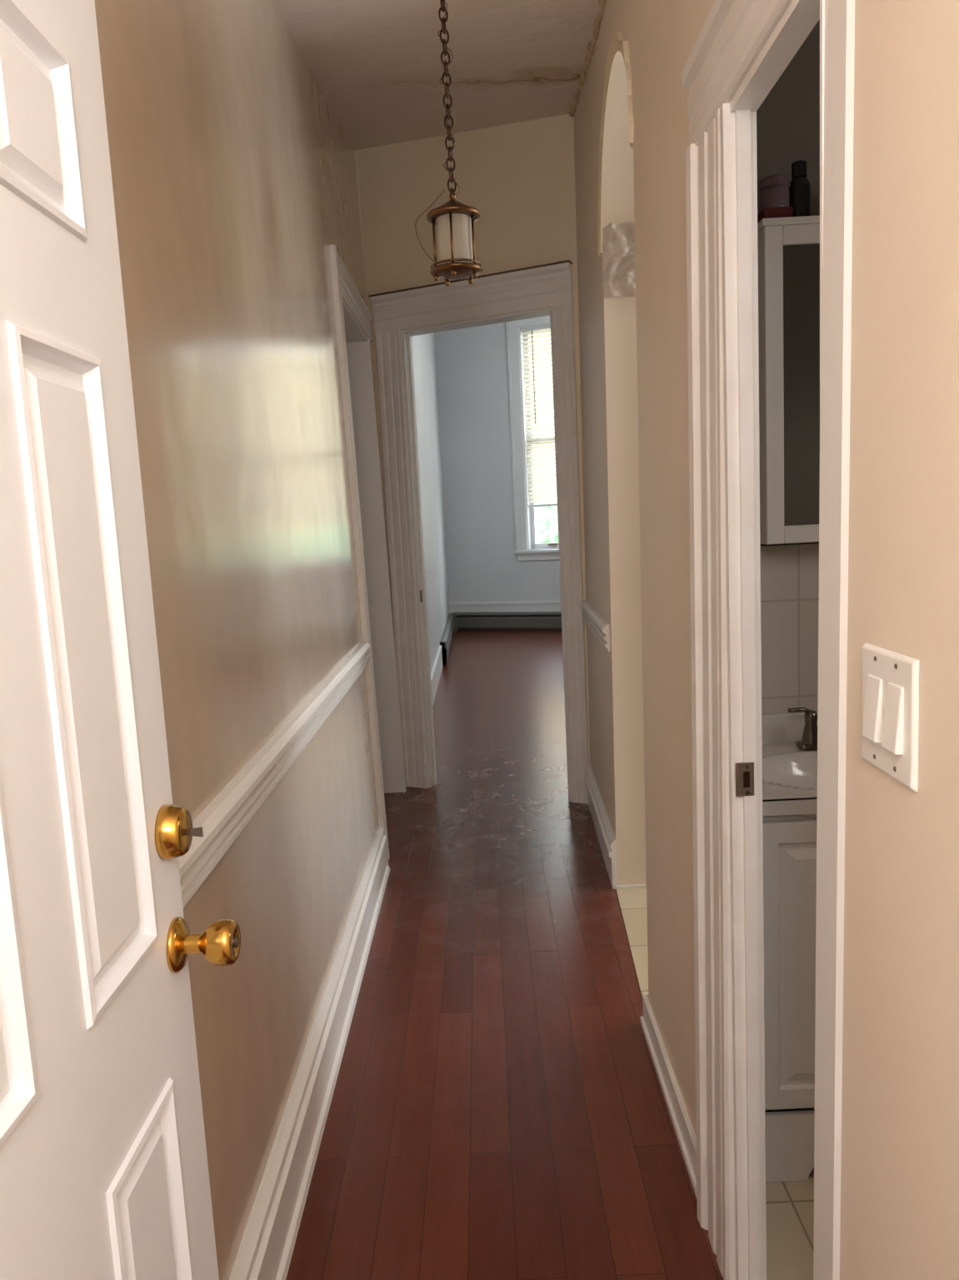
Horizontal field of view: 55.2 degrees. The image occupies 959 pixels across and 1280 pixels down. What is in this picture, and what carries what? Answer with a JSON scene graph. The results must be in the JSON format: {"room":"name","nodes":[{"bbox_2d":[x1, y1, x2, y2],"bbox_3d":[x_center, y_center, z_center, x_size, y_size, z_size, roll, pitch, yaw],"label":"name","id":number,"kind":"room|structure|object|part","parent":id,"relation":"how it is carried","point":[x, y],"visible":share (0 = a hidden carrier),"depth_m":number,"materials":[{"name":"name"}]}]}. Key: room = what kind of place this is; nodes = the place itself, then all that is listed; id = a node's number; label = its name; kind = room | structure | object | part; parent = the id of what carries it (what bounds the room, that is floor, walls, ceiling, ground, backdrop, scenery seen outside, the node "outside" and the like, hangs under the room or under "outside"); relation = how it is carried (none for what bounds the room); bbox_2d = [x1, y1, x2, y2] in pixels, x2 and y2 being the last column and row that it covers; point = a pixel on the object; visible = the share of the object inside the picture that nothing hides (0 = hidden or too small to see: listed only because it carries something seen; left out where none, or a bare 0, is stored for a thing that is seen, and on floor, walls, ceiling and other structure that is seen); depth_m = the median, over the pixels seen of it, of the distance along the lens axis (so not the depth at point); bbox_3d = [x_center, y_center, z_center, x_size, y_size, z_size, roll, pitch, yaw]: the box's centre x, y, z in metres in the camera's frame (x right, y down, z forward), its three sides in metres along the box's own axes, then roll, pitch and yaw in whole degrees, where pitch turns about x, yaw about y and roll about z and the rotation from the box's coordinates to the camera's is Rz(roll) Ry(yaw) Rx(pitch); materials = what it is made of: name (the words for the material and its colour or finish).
{"room":"home hallway","nodes":[
{"label":"home hallway","id":0,"kind":"room"},
{"bbox_2d":[94,0,449,1279],"bbox_3d":[-0.626,-1.288,4.923,0.244,4.300,15.100,-3,8,0],"label":"wall","id":1,"kind":"structure","parent":0,"point":[234,178],"depth_m":2.06,"materials":[{"name":"beige paint"}]},
{"bbox_2d":[0,0,240,1279],"bbox_3d":[-0.365,0.342,0.816,0.126,2.118,0.685,-3,8,0],"label":"door","id":2,"kind":"structure","parent":1,"relation":"in","point":[104,1175],"depth_m":0.90,"materials":[{"name":"white paint"}]},
{"bbox_3d":[-0.367,0.375,1.128,0.014,0.066,0.066,-3,8,0],"label":"knob","id":3,"kind":"part","parent":2,"relation":"part of","materials":[{"name":"gold metal"}]},
{"bbox_2d":[178,641,370,908],"bbox_3d":[-0.473,0.473,0.770,0.035,0.110,6.200,-3,8,0],"label":"trim","id":4,"kind":"structure","parent":1,"relation":"attached to","point":[226,817],"depth_m":1.93,"materials":[{"name":"white paint"}]},
{"bbox_2d":[229,824,389,1279],"bbox_3d":[-0.414,1.312,0.893,0.038,0.205,6.220,-3,8,0],"label":"baseboard","id":5,"kind":"structure","parent":1,"relation":"attached to","point":[265,1252],"depth_m":2.21,"materials":[{"name":"white paint"}]},
{"bbox_2d":[336,250,372,342],"bbox_3d":[-0.580,-1.576,4.273,0.026,0.140,1.230,-3,8,0],"label":"trim","id":6,"kind":"structure","parent":1,"relation":"attached to","point":[352,297],"depth_m":4.21,"materials":[{"name":"paint"}]},
{"bbox_2d":[329,244,389,865],"bbox_3d":[-0.497,-0.296,3.888,0.073,2.600,0.145,-3,8,0],"label":"trim","id":7,"kind":"structure","parent":1,"relation":"attached to","point":[337,295],"depth_m":3.82,"materials":[{"name":"paint"}]},
{"bbox_2d":[342,299,406,793],"bbox_3d":[-0.579,-0.294,4.465,0.216,2.450,1.018,-3,8,0],"label":"trim","id":8,"kind":"structure","parent":1,"relation":"attached to","point":[358,347],"depth_m":4.94,"materials":[{"name":"white paint"}]},
{"bbox_2d":[430,645,442,706],"bbox_3d":[-0.390,0.432,7.374,0.025,0.220,4.000,-3,8,0],"label":"baseboard","id":9,"kind":"structure","parent":1,"relation":"attached to","point":[436,672],"depth_m":8.20,"materials":[{"name":"white wood"}]},
{"bbox_2d":[440,612,454,665],"bbox_3d":[-0.366,-0.048,10.815,0.069,0.250,2.850,-3,8,0],"label":"baseboard heater","id":10,"kind":"object","parent":1,"relation":"attached to","point":[449,629],"visible":0.91,"depth_m":10.20,"materials":[{"name":"grey metal"}]},
{"bbox_2d":[274,0,600,149],"bbox_3d":[0.818,-1.848,1.022,4.800,0.767,7.720,-3,8,0],"label":"ceiling","id":11,"kind":"structure","parent":0,"point":[377,64],"depth_m":3.44,"materials":[{"name":"paint"}]},
{"bbox_2d":[415,0,482,286],"bbox_3d":[-0.091,-1.486,2.627,0.162,0.881,0.156,2,9,32],"label":"pendant lantern","id":12,"kind":"object","parent":11,"relation":"hanging from","point":[454,221],"visible":1,"depth_m":2.63,"materials":[{"name":"gold metal"}]},
{"bbox_3d":[-0.130,-1.134,2.661,0.016,0.180,0.016,-3,8,0],"label":"post","id":13,"kind":"part","parent":12,"relation":"part of","materials":[{"name":"gold metal"}]},
{"bbox_3d":[-0.133,-1.489,2.625,0.135,0.801,0.042,-3,8,0],"label":"cord","id":14,"kind":"part","parent":12,"relation":"part of","materials":[{"name":"brown metal"}]},
{"bbox_3d":[-0.100,-1.144,2.724,0.016,0.180,0.015,-3,8,0],"label":"post","id":15,"kind":"part","parent":12,"relation":"part of","materials":[{"name":"gold metal"}]},
{"bbox_3d":[-0.093,-1.581,2.612,0.026,0.642,0.017,-10,11,-44],"label":"chain","id":16,"kind":"part","parent":12,"relation":"part of","materials":[{"name":"brown metal"}]},
{"bbox_3d":[-0.078,-1.131,2.613,0.016,0.180,0.015,-3,8,0],"label":"post","id":17,"kind":"part","parent":12,"relation":"part of","materials":[{"name":"gold metal"}]},
{"bbox_3d":[-0.072,-1.151,2.670,0.104,0.144,0.104,-3,8,0],"label":"lamp shade","id":18,"kind":"part","parent":12,"relation":"part of","materials":[{"name":"white glass"}]},
{"bbox_3d":[-0.069,-1.091,2.679,0.150,0.006,0.150,-3,8,0],"label":"gallery rail","id":19,"kind":"part","parent":12,"relation":"part of","materials":[{"name":"gold metal"}]},
{"bbox_3d":[-0.030,-1.147,2.715,0.016,0.180,0.015,-3,8,0],"label":"post","id":20,"kind":"part","parent":12,"relation":"part of","materials":[{"name":"gold metal"}]},
{"bbox_3d":[-0.017,-1.138,2.647,0.015,0.180,0.016,-3,8,0],"label":"post","id":21,"kind":"part","parent":12,"relation":"part of","materials":[{"name":"gold metal"}]},
{"bbox_2d":[355,114,589,764],"bbox_3d":[0.867,-1.325,4.643,4.841,4.300,0.497,-2,8,8],"label":"wall","id":22,"kind":"structure","parent":0,"point":[519,177],"depth_m":4.55,"materials":[{"name":"beige paint"}]},
{"bbox_2d":[375,330,428,788],"bbox_3d":[-0.425,-0.400,5.030,0.150,2.495,0.023,1,9,26],"label":"trim","id":23,"kind":"structure","parent":22,"relation":"attached to","point":[388,344],"depth_m":5.01,"materials":[{"name":"paint"}]},
{"bbox_2d":[420,590,422,602],"bbox_3d":[-0.322,-0.242,5.053,0.002,0.065,0.031,-1,8,14],"label":"strike plate","id":24,"kind":"object","parent":22,"relation":"attached to","point":[421,593],"visible":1,"depth_m":5.05,"materials":[{"name":"paint"}]},
{"bbox_2d":[368,260,573,333],"bbox_3d":[-0.064,-1.717,4.633,1.115,0.182,0.045,1,9,26],"label":"trim","id":25,"kind":"structure","parent":22,"relation":"attached to","point":[550,286],"depth_m":4.61,"materials":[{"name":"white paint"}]},
{"bbox_2d":[400,306,570,801],"bbox_3d":[0.050,-0.405,4.880,0.886,2.497,0.122,1,9,26],"label":"trim","id":26,"kind":"structure","parent":22,"relation":"attached to","point":[407,334],"depth_m":4.94,"materials":[{"name":"white paint"}]},
{"bbox_2d":[552,302,589,804],"bbox_3d":[0.463,-0.387,4.601,0.102,2.495,0.023,1,9,26],"label":"trim","id":27,"kind":"structure","parent":22,"relation":"attached to","point":[563,318],"depth_m":4.58,"materials":[{"name":"paint"}]},
{"bbox_2d":[434,322,560,602],"bbox_3d":[1.363,-2.269,11.479,4.430,4.300,0.220,0,8,22],"label":"wall","id":28,"kind":"structure","parent":0,"point":[472,363],"depth_m":11.92,"materials":[{"name":"paint"}]},
{"bbox_2d":[449,601,561,619],"bbox_3d":[1.428,-0.306,11.620,3.965,0.370,0.030,0,8,22],"label":"baseboard","id":29,"kind":"structure","parent":28,"relation":"attached to","point":[516,606],"depth_m":12.04,"materials":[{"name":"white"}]},
{"bbox_2d":[506,315,559,560],"bbox_3d":[1.061,-2.558,11.521,1.366,3.070,0.290,0,8,22],"label":"window","id":30,"kind":"structure","parent":28,"relation":"in","point":[527,548],"depth_m":11.67,"materials":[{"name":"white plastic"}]},
{"bbox_3d":[1.061,-3.222,11.513,0.996,1.408,0.035,0,8,22],"label":"sash","id":31,"kind":"part","parent":30,"relation":"part of","materials":[{"name":"white plastic"}]},
{"bbox_3d":[1.099,-1.090,11.634,1.366,0.130,0.110,0,8,22],"label":"sill","id":32,"kind":"part","parent":30,"relation":"part of","materials":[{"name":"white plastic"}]},
{"bbox_2d":[520,325,557,507],"bbox_3d":[1.031,-2.800,11.445,0.986,2.214,0.063,0,8,22],"label":"blind","id":33,"kind":"object","parent":30,"relation":"attached to","point":[533,330],"visible":0.37,"depth_m":11.56,"materials":[{"name":"white plastic"}]},
{"bbox_3d":[0.716,-2.798,11.557,0.003,2.150,0.003,-1,8,15],"label":"ladder cord","id":34,"kind":"part","parent":33,"relation":"part of","materials":[{"name":"white fabric"}]},
{"bbox_3d":[1.089,-1.719,11.601,0.986,0.025,0.030,0,8,22],"label":"rail","id":35,"kind":"part","parent":33,"relation":"part of","materials":[{"name":"white plastic"}]},
{"bbox_3d":[1.111,-1.882,11.652,0.996,1.408,0.035,0,8,22],"label":"sash","id":36,"kind":"part","parent":30,"relation":"part of","materials":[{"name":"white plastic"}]},
{"bbox_2d":[285,630,814,1279],"bbox_3d":[0.978,0.808,5.254,4.800,0.104,15.200,-3,8,0],"label":"floor","id":37,"kind":"structure","parent":0,"point":[498,1110],"depth_m":2.57,"materials":[{"name":"brown wood"}]},
{"bbox_2d":[454,611,561,630],"bbox_3d":[0.813,-0.243,11.829,2.452,0.250,0.069,0,8,22],"label":"baseboard heater","id":38,"kind":"object","parent":37,"relation":"on","point":[481,621],"visible":0.56,"depth_m":11.98,"materials":[{"name":"grey metal"}]},
{"bbox_2d":[762,813,817,1182],"bbox_3d":[0.858,0.746,2.191,0.630,0.849,0.496,-3,8,0],"label":"vanity cabinet","id":39,"kind":"object","parent":37,"relation":"on","point":[789,841],"visible":0.1,"depth_m":1.97,"materials":[{"name":"white laminate"}]},
{"bbox_2d":[761,711,817,815],"bbox_3d":[0.840,0.309,2.143,0.662,0.186,0.477,-3,8,0],"label":"sink","id":40,"kind":"object","parent":39,"relation":"in","point":[789,772],"visible":0.16,"depth_m":2.23,"materials":[{"name":"white ceramic"}]},
{"bbox_2d":[788,707,817,750],"bbox_3d":[0.888,0.219,2.253,0.243,0.109,0.122,-3,8,0],"label":"faucet","id":41,"kind":"object","parent":40,"relation":"on","point":[809,742],"visible":0.34,"depth_m":2.27,"materials":[{"name":"silver metal"}]},
{"bbox_3d":[0.875,1.113,2.033,0.630,0.162,0.018,-3,8,0],"label":"kick plate","id":42,"kind":"part","parent":39,"relation":"part of","materials":[{"name":"white laminate"}]},
{"bbox_2d":[573,0,958,1279],"bbox_3d":[0.474,-0.614,1.010,0.265,3.900,7.168,-3,8,3],"label":"wall","id":43,"kind":"structure","parent":0,"point":[900,1157],"depth_m":1.05,"materials":[{"name":"beige paint"}]},
{"bbox_2d":[569,0,605,116],"bbox_3d":[0.419,-2.216,3.474,0.047,0.295,1.683,-3,8,2],"label":"trim","id":44,"kind":"structure","parent":43,"relation":"attached to","point":[591,47],"depth_m":3.43,"materials":[{"name":"paint"}]},
{"bbox_2d":[580,600,609,651],"bbox_3d":[0.510,-0.079,4.116,0.027,0.110,1.060,-3,8,2],"label":"trim","id":45,"kind":"structure","parent":43,"relation":"attached to","point":[599,626],"depth_m":3.89,"materials":[{"name":"white paint"}]},
{"bbox_2d":[585,765,617,889],"bbox_3d":[0.547,0.818,4.212,0.030,0.205,1.130,-3,8,2],"label":"baseboard","id":46,"kind":"structure","parent":43,"relation":"attached to","point":[605,833],"depth_m":3.99,"materials":[{"name":"white paint"}]},
{"bbox_2d":[597,30,634,254],"bbox_3d":[0.412,-1.566,2.827,0.030,0.446,1.053,-2,8,3],"label":"trim","id":47,"kind":"structure","parent":43,"relation":"attached to","point":[618,44],"depth_m":2.87,"materials":[{"name":"beige paint"}]},
{"bbox_2d":[602,221,635,298],"bbox_3d":[0.569,-1.372,3.305,0.240,0.240,0.082,-3,8,0],"label":"trim","id":48,"kind":"structure","parent":43,"relation":"attached to","point":[618,241],"depth_m":3.31,"materials":[{"name":"paint"}]},
{"bbox_2d":[615,884,646,889],"bbox_3d":[0.670,0.981,3.657,0.250,0.010,0.012,-3,8,0],"label":"baseboard","id":49,"kind":"structure","parent":43,"relation":"attached to","point":[637,886],"depth_m":3.65,"materials":[{"name":"paint"}]},
{"bbox_2d":[640,992,697,1199],"bbox_3d":[0.488,1.133,2.343,0.030,0.085,0.742,-3,8,0],"label":"baseboard","id":50,"kind":"structure","parent":43,"relation":"attached to","point":[684,1130],"depth_m":2.29,"materials":[{"name":"white paint"}]},
{"bbox_2d":[685,108,735,1279],"bbox_3d":[0.434,0.182,1.717,0.048,2.140,0.205,-3,8,0],"label":"trim","id":51,"kind":"structure","parent":43,"relation":"attached to","point":[711,804],"depth_m":1.70,"materials":[{"name":"paint"}]},
{"bbox_2d":[680,0,791,146],"bbox_3d":[0.386,-0.912,1.325,0.031,0.155,0.710,-3,8,0],"label":"trim","id":52,"kind":"structure","parent":43,"relation":"attached to","point":[733,34],"depth_m":1.43,"materials":[{"name":"paint"}]},
{"bbox_2d":[735,762,754,796],"bbox_3d":[0.461,0.242,1.590,0.032,0.060,0.004,-3,8,0],"label":"strike plate","id":53,"kind":"object","parent":43,"relation":"attached to","point":[744,771],"visible":1,"depth_m":1.59,"materials":[{"name":"metal"}]},
{"bbox_2d":[720,0,824,1279],"bbox_3d":[0.465,0.226,1.407,0.053,2.132,0.414,-3,8,0],"label":"trim","id":54,"kind":"structure","parent":43,"relation":"attached to","point":[737,117],"depth_m":1.55,"materials":[{"name":"paint"}]},
{"bbox_2d":[757,215,819,544],"bbox_3d":[0.868,-0.612,2.198,0.410,0.740,0.128,-3,8,0],"label":"medicine cabinet","id":55,"kind":"object","parent":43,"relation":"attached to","point":[788,248],"visible":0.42,"depth_m":2.15,"materials":[{"name":"white laminate"}]},
{"bbox_2d":[757,206,793,223],"bbox_3d":[0.686,-0.983,2.140,0.067,0.028,0.075,-3,8,0],"label":"box","id":56,"kind":"object","parent":55,"relation":"on","point":[786,212],"visible":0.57,"depth_m":2.10,"materials":[{"name":"red cardboard"}]},
{"bbox_2d":[760,174,790,211],"bbox_3d":[0.687,-1.033,2.131,0.068,0.073,0.068,-3,8,0],"label":"jar","id":57,"kind":"object","parent":56,"relation":"on","point":[774,189],"visible":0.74,"depth_m":2.10,"materials":[{"name":"plastic"}]},
{"bbox_2d":[789,160,810,216],"bbox_3d":[0.743,-1.038,2.130,0.050,0.134,0.050,-3,8,0],"label":"toiletry bottle","id":58,"kind":"object","parent":55,"relation":"on","point":[800,188],"visible":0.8,"depth_m":2.11,"materials":[{"name":"black plastic"}]},
{"bbox_2d":[783,243,819,525],"bbox_3d":[0.868,-0.598,2.149,0.314,0.641,0.004,-3,8,0],"label":"mirror","id":59,"kind":"object","parent":55,"relation":"attached to","point":[801,261],"depth_m":2.15,"materials":[{"name":"grey mirror"}]},
{"bbox_2d":[813,0,854,1279],"bbox_3d":[0.447,0.255,1.167,0.023,2.140,0.078,-3,8,0],"label":"trim","id":60,"kind":"structure","parent":43,"relation":"attached to","point":[839,19],"depth_m":1.12,"materials":[{"name":"white paint"}]},
{"bbox_2d":[861,643,919,792],"bbox_3d":[0.435,0.079,0.984,0.014,0.136,0.128,-3,8,0],"label":"light switch","id":61,"kind":"object","parent":43,"relation":"attached to","point":[890,678],"visible":1,"depth_m":0.96,"materials":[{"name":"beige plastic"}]},
{"bbox_2d":[756,19,819,546],"bbox_3d":[1.861,-0.857,2.296,2.830,3.900,0.100,-3,8,0],"label":"wall","id":62,"kind":"structure","parent":0,"point":[788,118],"depth_m":2.19,"materials":[{"name":"grey paint"}]},
{"bbox_2d":[761,711,817,744],"bbox_3d":[0.838,0.227,2.361,0.662,0.080,0.020,-3,8,0],"label":"backsplash","id":63,"kind":"structure","parent":62,"relation":"attached to","point":[777,728],"depth_m":2.35,"materials":[{"name":"white ceramic"}]},
{"bbox_2d":[760,543,819,714],"bbox_3d":[1.227,0.428,2.410,1.425,1.390,0.015,-3,8,0],"label":"tile","id":64,"kind":"structure","parent":62,"relation":"attached to","point":[789,573],"depth_m":2.34,"materials":[{"name":"white tile"}]},
{"label":"outside","id":65,"kind":"structure","parent":0,"visible":0},
{"bbox_3d":[5.238,-0.552,36.702,50.000,0.200,47.100,-3,8,0],"label":"yard","id":66,"kind":"structure","parent":65,"visible":0},
{"bbox_2d":[529,331,556,504],"bbox_3d":[4.997,-4.437,29.621,22.200,9.400,8.100,-3,8,0],"label":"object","id":67,"kind":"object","parent":66,"relation":"on","point":[550,502],"visible":0.02,"depth_m":25.37,"materials":[{"name":"beige paint"}]},
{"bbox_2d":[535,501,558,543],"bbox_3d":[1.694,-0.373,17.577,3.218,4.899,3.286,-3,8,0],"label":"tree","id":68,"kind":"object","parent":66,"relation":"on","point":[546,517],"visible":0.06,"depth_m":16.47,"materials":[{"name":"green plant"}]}
]}

